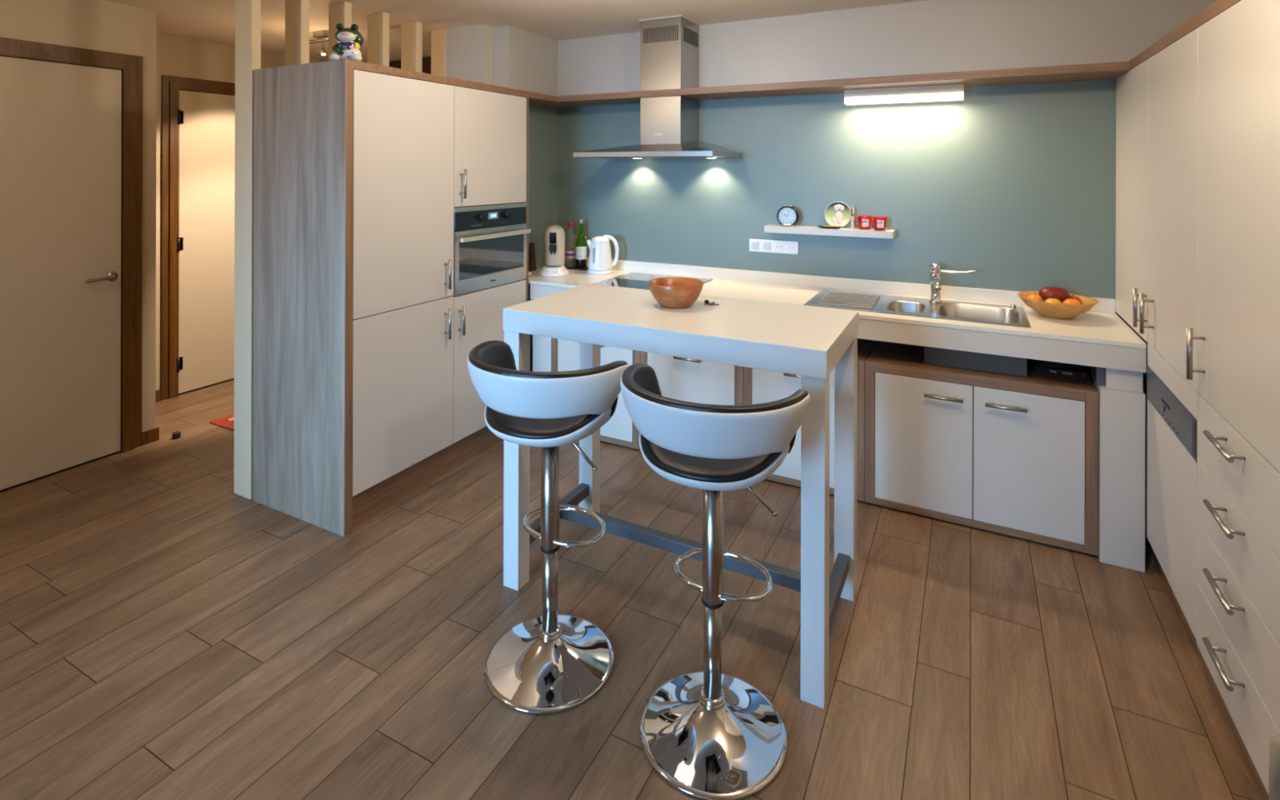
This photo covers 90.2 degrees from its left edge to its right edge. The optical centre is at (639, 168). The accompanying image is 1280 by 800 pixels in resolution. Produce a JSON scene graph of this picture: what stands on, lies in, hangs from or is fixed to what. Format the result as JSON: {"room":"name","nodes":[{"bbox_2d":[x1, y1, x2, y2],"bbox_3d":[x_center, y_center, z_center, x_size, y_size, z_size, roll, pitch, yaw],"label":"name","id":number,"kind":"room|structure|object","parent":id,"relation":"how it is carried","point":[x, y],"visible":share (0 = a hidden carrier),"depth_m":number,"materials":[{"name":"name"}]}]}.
{"room":"kitchen","nodes":[
{"label":"kitchen","id":0,"kind":"room"},
{"bbox_2d":[0,0,156,431],"bbox_3d":[-4.126,0.323,1.291,0.130,2.490,5.485,0,0,27],"label":"wall","id":1,"kind":"structure","parent":0,"point":[103,25],"depth_m":3.59,"materials":[{"name":"beige paint"}]},
{"bbox_2d":[0,36,142,492],"bbox_3d":[-3.059,0.466,3.126,0.074,2.210,1.095,0,0,27],"label":"door","id":2,"kind":"structure","parent":1,"relation":"in","point":[71,118],"depth_m":3.32,"materials":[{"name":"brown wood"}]},
{"bbox_2d":[142,426,159,445],"bbox_3d":[-2.814,1.534,3.665,0.014,0.075,0.087,0,0,27],"label":"baseboard","id":3,"kind":"structure","parent":1,"relation":"attached to","point":[151,435],"depth_m":3.66,"materials":[{"name":"brown wood"}]},
{"bbox_2d":[155,32,323,390],"bbox_3d":[-3.026,0.326,4.898,0.114,2.490,3.300,0,0,27],"label":"wall","id":4,"kind":"structure","parent":0,"point":[177,56],"depth_m":4.43,"materials":[{"name":"beige paint"}]},
{"bbox_2d":[155,389,160,402],"bbox_3d":[-3.465,1.532,3.920,0.014,0.075,0.923,0,0,27],"label":"baseboard","id":5,"kind":"structure","parent":4,"relation":"attached to","point":[157,392],"depth_m":4.31,"materials":[{"name":"brown wood"}]},
{"bbox_2d":[160,75,235,400],"bbox_3d":[-3.005,0.466,4.774,0.041,2.210,1.010,0,0,27],"label":"door","id":6,"kind":"structure","parent":4,"relation":"in","point":[197,175],"depth_m":4.52,"materials":[{"name":"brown wood"}]},
{"bbox_2d":[105,0,927,62],"bbox_3d":[-1.360,-0.964,1.498,7.200,0.100,9.400,0,0,27],"label":"ceiling","id":7,"kind":"structure","parent":0,"point":[208,20],"depth_m":3.74,"materials":[{"name":"beige paint"}]},
{"bbox_2d":[309,30,328,55],"bbox_3d":[-2.122,-0.836,4.260,0.600,0.158,0.070,0,0,27],"label":"track spotlight","id":8,"kind":"object","parent":7,"relation":"attached to","point":[322,34],"visible":0.47,"depth_m":4.24,"materials":[{"name":"silver metal"}]},
{"bbox_2d":[493,25,558,371],"bbox_3d":[-0.875,0.333,4.442,0.431,2.490,0.665,0,0,27],"label":"wall","id":9,"kind":"structure","parent":0,"point":[523,60],"depth_m":4.32,"materials":[{"name":"paint"}]},
{"bbox_2d":[446,24,493,84],"bbox_3d":[-1.107,0.332,4.131,0.305,2.490,0.100,0,0,27],"label":"pillar","id":10,"kind":"structure","parent":9,"relation":"attached to","point":[469,49],"depth_m":4.07,"materials":[{"name":"grey paint"}]},
{"bbox_2d":[0,379,1266,799],"bbox_3d":[-1.485,1.601,1.272,7.200,0.050,10.091,0,0,27],"label":"floor","id":11,"kind":"structure","parent":0,"point":[167,632],"depth_m":2.11,"materials":[{"name":"brown wood"}]},
{"bbox_2d":[172,431,181,439],"bbox_3d":[-2.709,1.555,3.728,0.042,0.032,0.042,0,0,27],"label":"door stop","id":12,"kind":"object","parent":11,"relation":"on","point":[175,435],"visible":1,"depth_m":3.71,"materials":[{"name":"brown rubber"}]},
{"bbox_2d":[208,413,234,431],"bbox_3d":[-1.991,1.569,4.343,0.833,0.009,1.326,0,0,27],"label":"rug","id":13,"kind":"object","parent":11,"relation":"on","point":[227,422],"visible":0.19,"depth_m":3.94,"materials":[{"name":"red fabric"}]},
{"bbox_2d":[233,0,261,499],"bbox_3d":[-1.899,0.330,3.086,0.136,2.490,0.045,0,0,27],"label":"wall","id":14,"kind":"structure","parent":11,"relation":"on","point":[247,12],"depth_m":3.06,"materials":[{"name":"beige paint"}]},
{"bbox_2d":[284,0,309,66],"bbox_3d":[-1.782,0.330,3.311,0.136,2.490,0.045,0,0,27],"label":"post","id":15,"kind":"object","parent":11,"relation":"on","point":[296,11],"visible":0.02,"depth_m":3.29,"materials":[{"name":"beige paint"}]},
{"bbox_2d":[328,1,351,61],"bbox_3d":[-1.665,0.330,3.536,0.136,2.490,0.045,0,0,27],"label":"post","id":16,"kind":"object","parent":11,"relation":"on","point":[340,12],"visible":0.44,"depth_m":3.52,"materials":[{"name":"beige paint"}]},
{"bbox_2d":[253,59,453,536],"bbox_3d":[-1.383,0.552,3.161,0.686,2.047,0.649,0,0,27],"label":"tall cabinet","id":17,"kind":"object","parent":11,"relation":"on","point":[353,280],"visible":1,"depth_m":2.91,"materials":[{"name":"grey laminate"}]},
{"bbox_2d":[345,58,1129,107],"bbox_3d":[0.218,-0.453,3.041,3.639,0.042,1.903,0,0,27],"label":"shelf board","id":18,"kind":"object","parent":17,"relation":"on","point":[1113,70],"visible":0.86,"depth_m":3.29,"materials":[{"name":"brown wood"}]},
{"bbox_2d":[329,23,364,61],"bbox_3d":[-1.299,-0.559,2.835,0.134,0.174,0.108,0,0,-8],"label":"frog figurine","id":19,"kind":"object","parent":18,"relation":"on","point":[350,39],"visible":0.97,"depth_m":2.81,"materials":[{"name":"white"}]},
{"bbox_2d":[844,83,964,105],"bbox_3d":[1.387,-0.393,3.376,0.584,0.079,0.066,0,0,27],"label":"strip light","id":20,"kind":"object","parent":18,"relation":"attached to","point":[947,92],"visible":1,"depth_m":3.34,"materials":[{"name":"beige plastic"}]},
{"bbox_2d":[844,92,963,105],"bbox_3d":[1.387,-0.371,3.376,0.580,0.036,0.066,0,0,27],"label":"diffuser","id":21,"kind":"object","parent":20,"relation":"attached to","point":[867,98],"depth_m":3.36,"materials":[{"name":"white plastic"}]},
{"bbox_2d":[367,12,389,66],"bbox_3d":[-1.547,0.331,3.763,0.136,2.490,0.045,0,0,27],"label":"post","id":22,"kind":"object","parent":11,"relation":"on","point":[378,24],"visible":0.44,"depth_m":3.74,"materials":[{"name":"beige paint"}]},
{"bbox_2d":[389,57,431,74],"bbox_3d":[-1.464,0.333,5.320,1.395,2.485,0.490,0,0,27],"label":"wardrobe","id":23,"kind":"object","parent":11,"relation":"on","point":[426,62],"visible":0.13,"depth_m":5.20,"materials":[{"name":"brown wood"}]},
{"bbox_2d":[400,21,422,72],"bbox_3d":[-1.431,0.331,3.988,0.136,2.490,0.045,0,0,27],"label":"post","id":24,"kind":"object","parent":11,"relation":"on","point":[411,32],"visible":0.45,"depth_m":3.96,"materials":[{"name":"beige paint"}]},
{"bbox_2d":[431,29,446,76],"bbox_3d":[-1.317,0.331,4.209,0.134,2.490,0.045,0,0,27],"label":"post","id":25,"kind":"object","parent":11,"relation":"on","point":[438,37],"visible":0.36,"depth_m":4.19,"materials":[{"name":"beige paint"}]},
{"bbox_2d":[448,85,528,471],"bbox_3d":[-1.088,0.571,3.728,0.686,2.012,0.628,0,0,27],"label":"tall cabinet","id":26,"kind":"object","parent":11,"relation":"on","point":[491,129],"visible":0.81,"depth_m":3.50,"materials":[{"name":"grey laminate"}]},
{"bbox_2d":[453,202,530,296],"bbox_3d":[-1.057,0.431,3.700,0.612,0.460,0.599,0,0,27],"label":"oven","id":27,"kind":"object","parent":26,"relation":"in","point":[490,241],"visible":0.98,"depth_m":3.55,"materials":[{"name":"black"}]},
{"bbox_2d":[533,334,551,371],"bbox_3d":[-0.592,1.228,3.880,0.138,0.699,0.018,0,0,27],"label":"filler panel","id":28,"kind":"object","parent":11,"relation":"on","point":[542,345],"visible":0.21,"depth_m":3.87,"materials":[{"name":"beige laminate"}]},
{"bbox_2d":[466,340,629,714],"bbox_3d":[-0.299,1.078,2.026,0.529,1.002,0.454,0,0,27],"label":"bar stool","id":29,"kind":"object","parent":11,"relation":"on","point":[550,662],"visible":0.98,"depth_m":1.95,"materials":[{"name":"silver metal"}]},
{"bbox_2d":[486,405,601,439],"bbox_3d":[-0.287,0.761,2.047,0.412,0.077,0.389,0,0,27],"label":"seat cushion","id":30,"kind":"object","parent":29,"relation":"on","point":[578,425],"depth_m":1.89,"materials":[{"name":"black leather"}]},
{"bbox_2d":[551,337,639,449],"bbox_3d":[-0.155,1.240,3.916,0.598,0.677,0.571,0,0,27],"label":"base cabinet","id":31,"kind":"object","parent":11,"relation":"on","point":[620,429],"visible":0.24,"depth_m":3.64,"materials":[{"name":"white wood"}]},
{"bbox_2d":[502,283,858,708],"bbox_3d":[0.149,1.055,2.406,1.200,1.050,0.600,0,0,27],"label":"bar table","id":32,"kind":"object","parent":11,"relation":"on","point":[809,342],"visible":0.96,"depth_m":2.27,"materials":[{"name":"grey paint"}]},
{"bbox_2d":[648,276,703,308],"bbox_3d":[0.139,0.484,2.477,0.216,0.092,0.216,0,0,27],"label":"wooden bowl","id":33,"kind":"object","parent":32,"relation":"on","point":[672,292],"visible":1,"depth_m":2.41,"materials":[{"name":"brown wood"}]},
{"bbox_2d":[704,299,719,305],"bbox_3d":[0.277,0.522,2.498,0.054,0.016,0.050,0,0,-18],"label":"keys","id":34,"kind":"object","parent":32,"relation":"on","point":[706,301],"visible":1,"depth_m":2.50,"materials":[{"name":"black metal"}]},
{"bbox_2d":[640,351,743,404],"bbox_3d":[0.377,1.241,3.639,0.598,0.677,0.571,0,0,27],"label":"base cabinet","id":35,"kind":"object","parent":11,"relation":"on","point":[682,379],"visible":0.1,"depth_m":3.40,"materials":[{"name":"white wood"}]},
{"bbox_2d":[620,363,809,799],"bbox_3d":[0.194,1.080,1.773,0.529,1.002,0.454,0,0,27],"label":"bar stool","id":36,"kind":"object","parent":11,"relation":"on","point":[710,733],"visible":1,"depth_m":1.69,"materials":[{"name":"silver"}]},
{"bbox_2d":[640,434,782,482],"bbox_3d":[0.206,0.762,1.794,0.412,0.077,0.389,0,0,27],"label":"seat cushion","id":37,"kind":"object","parent":36,"relation":"on","point":[675,466],"depth_m":1.64,"materials":[{"name":"black leather"}]},
{"bbox_2d":[743,337,876,502],"bbox_3d":[0.908,1.243,3.363,0.594,0.677,0.571,0,0,27],"label":"base cabinet","id":38,"kind":"object","parent":11,"relation":"on","point":[760,386],"visible":0.2,"depth_m":3.16,"materials":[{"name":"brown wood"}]},
{"bbox_2d":[528,257,1146,384],"bbox_3d":[0.697,1.099,3.514,3.218,0.966,0.618,0,0,27],"label":"countertop","id":39,"kind":"structure","parent":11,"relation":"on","point":[1098,337],"depth_m":2.92,"materials":[{"name":"white"}]},
{"bbox_2d":[528,242,536,271],"bbox_3d":[-0.758,0.584,4.180,0.036,0.185,0.220,0,0,27],"label":"chopping board","id":40,"kind":"object","parent":39,"relation":"on","point":[531,253],"visible":0.44,"depth_m":4.24,"materials":[{"name":"brown wood"}]},
{"bbox_2d":[537,224,568,276],"bbox_3d":[-0.558,0.522,4.128,0.200,0.311,0.248,0,0,-1],"label":"coffee machine","id":41,"kind":"object","parent":39,"relation":"on","point":[554,234],"visible":1,"depth_m":4.09,"materials":[{"name":"beige plastic"}]},
{"bbox_2d":[564,265,588,271],"bbox_3d":[-0.436,0.674,4.357,0.220,0.008,0.120,0,0,27],"label":"serving tray","id":42,"kind":"object","parent":39,"relation":"on","point":[575,268],"visible":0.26,"depth_m":4.31,"materials":[{"name":"black"}]},
{"bbox_2d":[564,222,575,266],"bbox_3d":[-0.478,0.518,4.373,0.072,0.303,0.072,0,0,-43],"label":"water bottle","id":43,"kind":"object","parent":42,"relation":"on","point":[570,242],"visible":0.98,"depth_m":4.35,"materials":[{"name":"grey glass"}]},
{"bbox_2d":[575,219,586,267],"bbox_3d":[-0.402,0.507,4.350,0.076,0.326,0.076,0,0,27],"label":"wine bottle","id":44,"kind":"object","parent":42,"relation":"on","point":[580,242],"visible":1,"depth_m":4.32,"materials":[{"name":"green glass"}]},
{"bbox_2d":[586,235,618,275],"bbox_3d":[-0.254,0.555,4.171,0.178,0.247,0.166,0,0,43],"label":"electric kettle","id":45,"kind":"object","parent":39,"relation":"on","point":[600,261],"visible":1,"depth_m":4.12,"materials":[{"name":"white plastic"}]},
{"bbox_2d":[592,271,712,289],"bbox_3d":[0.082,0.677,3.828,0.564,0.006,0.500,0,0,27],"label":"induction hob","id":46,"kind":"object","parent":39,"relation":"in","point":[633,279],"visible":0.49,"depth_m":3.87,"materials":[{"name":"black glass"}]},
{"bbox_2d":[803,288,1031,328],"bbox_3d":[1.358,0.756,3.176,0.975,0.174,0.469,0,0,27],"label":"sink","id":47,"kind":"object","parent":39,"relation":"in","point":[1013,315],"visible":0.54,"depth_m":3.21,"materials":[{"name":"silver metal"}]},
{"bbox_2d":[928,262,977,302],"bbox_3d":[1.557,0.583,3.181,0.218,0.196,0.203,0,0,27],"label":"tap","id":48,"kind":"object","parent":39,"relation":"on","point":[935,270],"visible":1,"depth_m":3.26,"materials":[{"name":"silver metal"}]},
{"bbox_2d":[1017,291,1097,319],"bbox_3d":[1.941,0.642,2.974,0.316,0.086,0.316,0,0,27],"label":"fruit bowl","id":49,"kind":"object","parent":39,"relation":"on","point":[1060,311],"visible":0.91,"depth_m":2.89,"materials":[{"name":"brown wood"}]},
{"bbox_2d":[1026,293,1044,302],"bbox_3d":[1.871,0.621,3.022,0.072,0.068,0.072,0,0,27],"label":"apricot","id":50,"kind":"object","parent":49,"relation":"in","point":[1033,296],"visible":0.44,"depth_m":3.00,"materials":[{"name":"brown food"}]},
{"bbox_2d":[1044,297,1062,303],"bbox_3d":[1.905,0.625,2.942,0.074,0.068,0.072,0,0,27],"label":"apricot","id":51,"kind":"object","parent":49,"relation":"in","point":[1051,300],"visible":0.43,"depth_m":2.92,"materials":[{"name":"brown"}]},
{"bbox_2d":[1038,285,1070,302],"bbox_3d":[1.947,0.588,2.999,0.127,0.077,0.085,0,0,27],"label":"mango","id":52,"kind":"object","parent":49,"relation":"in","point":[1060,294],"visible":0.75,"depth_m":2.97,"materials":[{"name":"brown food"}]},
{"bbox_2d":[1062,297,1080,304],"bbox_3d":[1.984,0.624,2.929,0.074,0.068,0.072,0,0,27],"label":"apricot","id":53,"kind":"object","parent":49,"relation":"in","point":[1068,301],"visible":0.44,"depth_m":2.91,"materials":[{"name":"brown food"}]},
{"bbox_2d":[1069,294,1081,304],"bbox_3d":[2.022,0.620,2.982,0.072,0.068,0.072,0,0,27],"label":"apple","id":54,"kind":"object","parent":49,"relation":"in","point":[1073,295],"visible":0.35,"depth_m":2.96,"materials":[{"name":"brown food"}]},
{"bbox_2d":[1115,58,1148,342],"bbox_3d":[2.391,0.126,2.631,0.681,1.114,0.623,0,0,27],"label":"wall cabinet","id":55,"kind":"object","parent":39,"relation":"on","point":[1132,86],"visible":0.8,"depth_m":2.73,"materials":[{"name":"grey laminate"}]},
{"bbox_2d":[864,340,1098,555],"bbox_3d":[1.574,1.245,3.017,0.904,0.677,0.571,0,0,27],"label":"base cabinet","id":56,"kind":"object","parent":11,"relation":"on","point":[1010,455],"visible":1,"depth_m":2.79,"materials":[{"name":"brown wood"}]},
{"bbox_2d":[1091,366,1145,572],"bbox_3d":[1.953,1.192,2.611,0.153,0.785,0.161,0,0,27],"label":"panel","id":57,"kind":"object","parent":11,"relation":"on","point":[1122,397],"depth_m":2.54,"materials":[{"name":"beige laminate"}]},
{"bbox_2d":[1146,365,1217,696],"bbox_3d":[2.138,1.177,2.158,0.592,0.818,0.795,0,0,27],"label":"dishwasher","id":58,"kind":"object","parent":11,"relation":"on","point":[1171,428],"visible":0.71,"depth_m":2.16,"materials":[{"name":"grey metal"}]},
{"bbox_2d":[1139,27,1199,419],"bbox_3d":[2.104,0.167,2.079,0.681,1.198,0.618,0,0,27],"label":"tall cabinet","id":59,"kind":"object","parent":58,"relation":"on","point":[1173,71],"visible":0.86,"depth_m":2.17,"materials":[{"name":"grey laminate"}]},
{"bbox_2d":[1186,0,1279,799],"bbox_3d":[1.813,0.576,1.521,0.681,2.018,0.634,0,0,27],"label":"tall cabinet","id":60,"kind":"object","parent":11,"relation":"on","point":[1238,336],"visible":1,"depth_m":1.63,"materials":[{"name":"grey laminate"}]},
{"bbox_2d":[1118,0,1240,77],"bbox_3d":[2.122,-0.453,2.064,0.639,0.042,1.879,0,0,27],"label":"board","id":61,"kind":"object","parent":60,"relation":"on","point":[1218,6],"visible":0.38,"depth_m":2.06,"materials":[{"name":"brown wood"}]},
{"bbox_2d":[1268,732,1279,799],"bbox_3d":[1.061,1.199,0.693,0.446,0.769,0.412,0,0,27],"label":"metal chair","id":62,"kind":"object","parent":11,"relation":"on","point":[1274,744],"visible":1,"depth_m":0.96,"materials":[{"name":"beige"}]},
{"bbox_2d":[557,0,1216,507],"bbox_3d":[1.243,0.339,3.648,4.059,2.490,0.120,0,0,27],"label":"wall","id":63,"kind":"structure","parent":0,"point":[1014,184],"depth_m":3.51,"materials":[{"name":"paint"}]},
{"bbox_2d":[573,15,742,158],"bbox_3d":[0.110,-0.488,3.888,0.900,0.843,0.499,0,0,27],"label":"extractor hood","id":64,"kind":"object","parent":63,"relation":"attached to","point":[669,46],"visible":1,"depth_m":3.83,"materials":[{"name":"silver metal"}]},
{"bbox_2d":[749,239,798,254],"bbox_3d":[0.797,0.461,3.803,0.291,0.075,0.014,0,0,27],"label":"wall socket","id":65,"kind":"object","parent":63,"relation":"attached to","point":[755,245],"visible":1,"depth_m":3.79,"materials":[{"name":"white plastic"}]},
{"bbox_2d":[751,241,758,249],"bbox_3d":[0.694,0.462,3.852,0.044,0.045,0.006,0,0,27],"label":"switch","id":66,"kind":"object","parent":65,"relation":"attached to","point":[754,245],"depth_m":3.85,"materials":[{"name":"white plastic"}]},
{"bbox_2d":[763,242,770,249],"bbox_3d":[0.760,0.462,3.818,0.044,0.045,0.006,0,0,27],"label":"switch","id":67,"kind":"object","parent":65,"relation":"attached to","point":[766,246],"depth_m":3.81,"materials":[{"name":"white plastic"}]},
{"bbox_2d":[764,224,894,238],"bbox_3d":[1.061,0.352,3.608,0.700,0.037,0.118,0,0,27],"label":"wall shelf","id":68,"kind":"object","parent":63,"relation":"attached to","point":[813,230],"visible":0.97,"depth_m":3.55,"materials":[{"name":"beige laminate"}]},
{"bbox_2d":[777,205,799,226],"bbox_3d":[0.860,0.275,3.707,0.124,0.125,0.042,0,0,27],"label":"mantel clock","id":69,"kind":"object","parent":68,"relation":"on","point":[787,215],"visible":0.98,"depth_m":3.69,"materials":[{"name":"grey"}]},
{"bbox_2d":[817,225,843,228],"bbox_3d":[1.062,0.324,3.567,0.148,0.017,0.044,0,0,27],"label":"dish","id":70,"kind":"object","parent":68,"relation":"on","point":[823,226],"visible":1,"depth_m":3.56,"materials":[{"name":"black"}]},
{"bbox_2d":[824,201,851,226],"bbox_3d":[1.125,0.259,3.625,0.149,0.147,0.031,0,0,30],"label":"decorative plate","id":71,"kind":"object","parent":68,"relation":"on","point":[837,213],"visible":1,"depth_m":3.62,"materials":[{"name":"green ceramic"}]},
{"bbox_2d":[850,204,853,228],"bbox_3d":[1.184,0.265,3.554,0.015,0.135,0.011,0,0,27],"label":"taper candle","id":72,"kind":"object","parent":68,"relation":"on","point":[852,207],"visible":1,"depth_m":3.55,"materials":[{"name":"beige wax"}]},
{"bbox_2d":[853,215,871,229],"bbox_3d":[1.238,0.296,3.528,0.075,0.074,0.084,0,0,-42],"label":"mug","id":73,"kind":"object","parent":68,"relation":"on","point":[864,221],"visible":1,"depth_m":3.50,"materials":[{"name":"red ceramic"}]},
{"bbox_2d":[871,216,887,231],"bbox_3d":[1.298,0.296,3.453,0.074,0.074,0.084,0,0,29],"label":"mug","id":74,"kind":"object","parent":68,"relation":"on","point":[878,223],"visible":1,"depth_m":3.43,"materials":[{"name":"red ceramic"}]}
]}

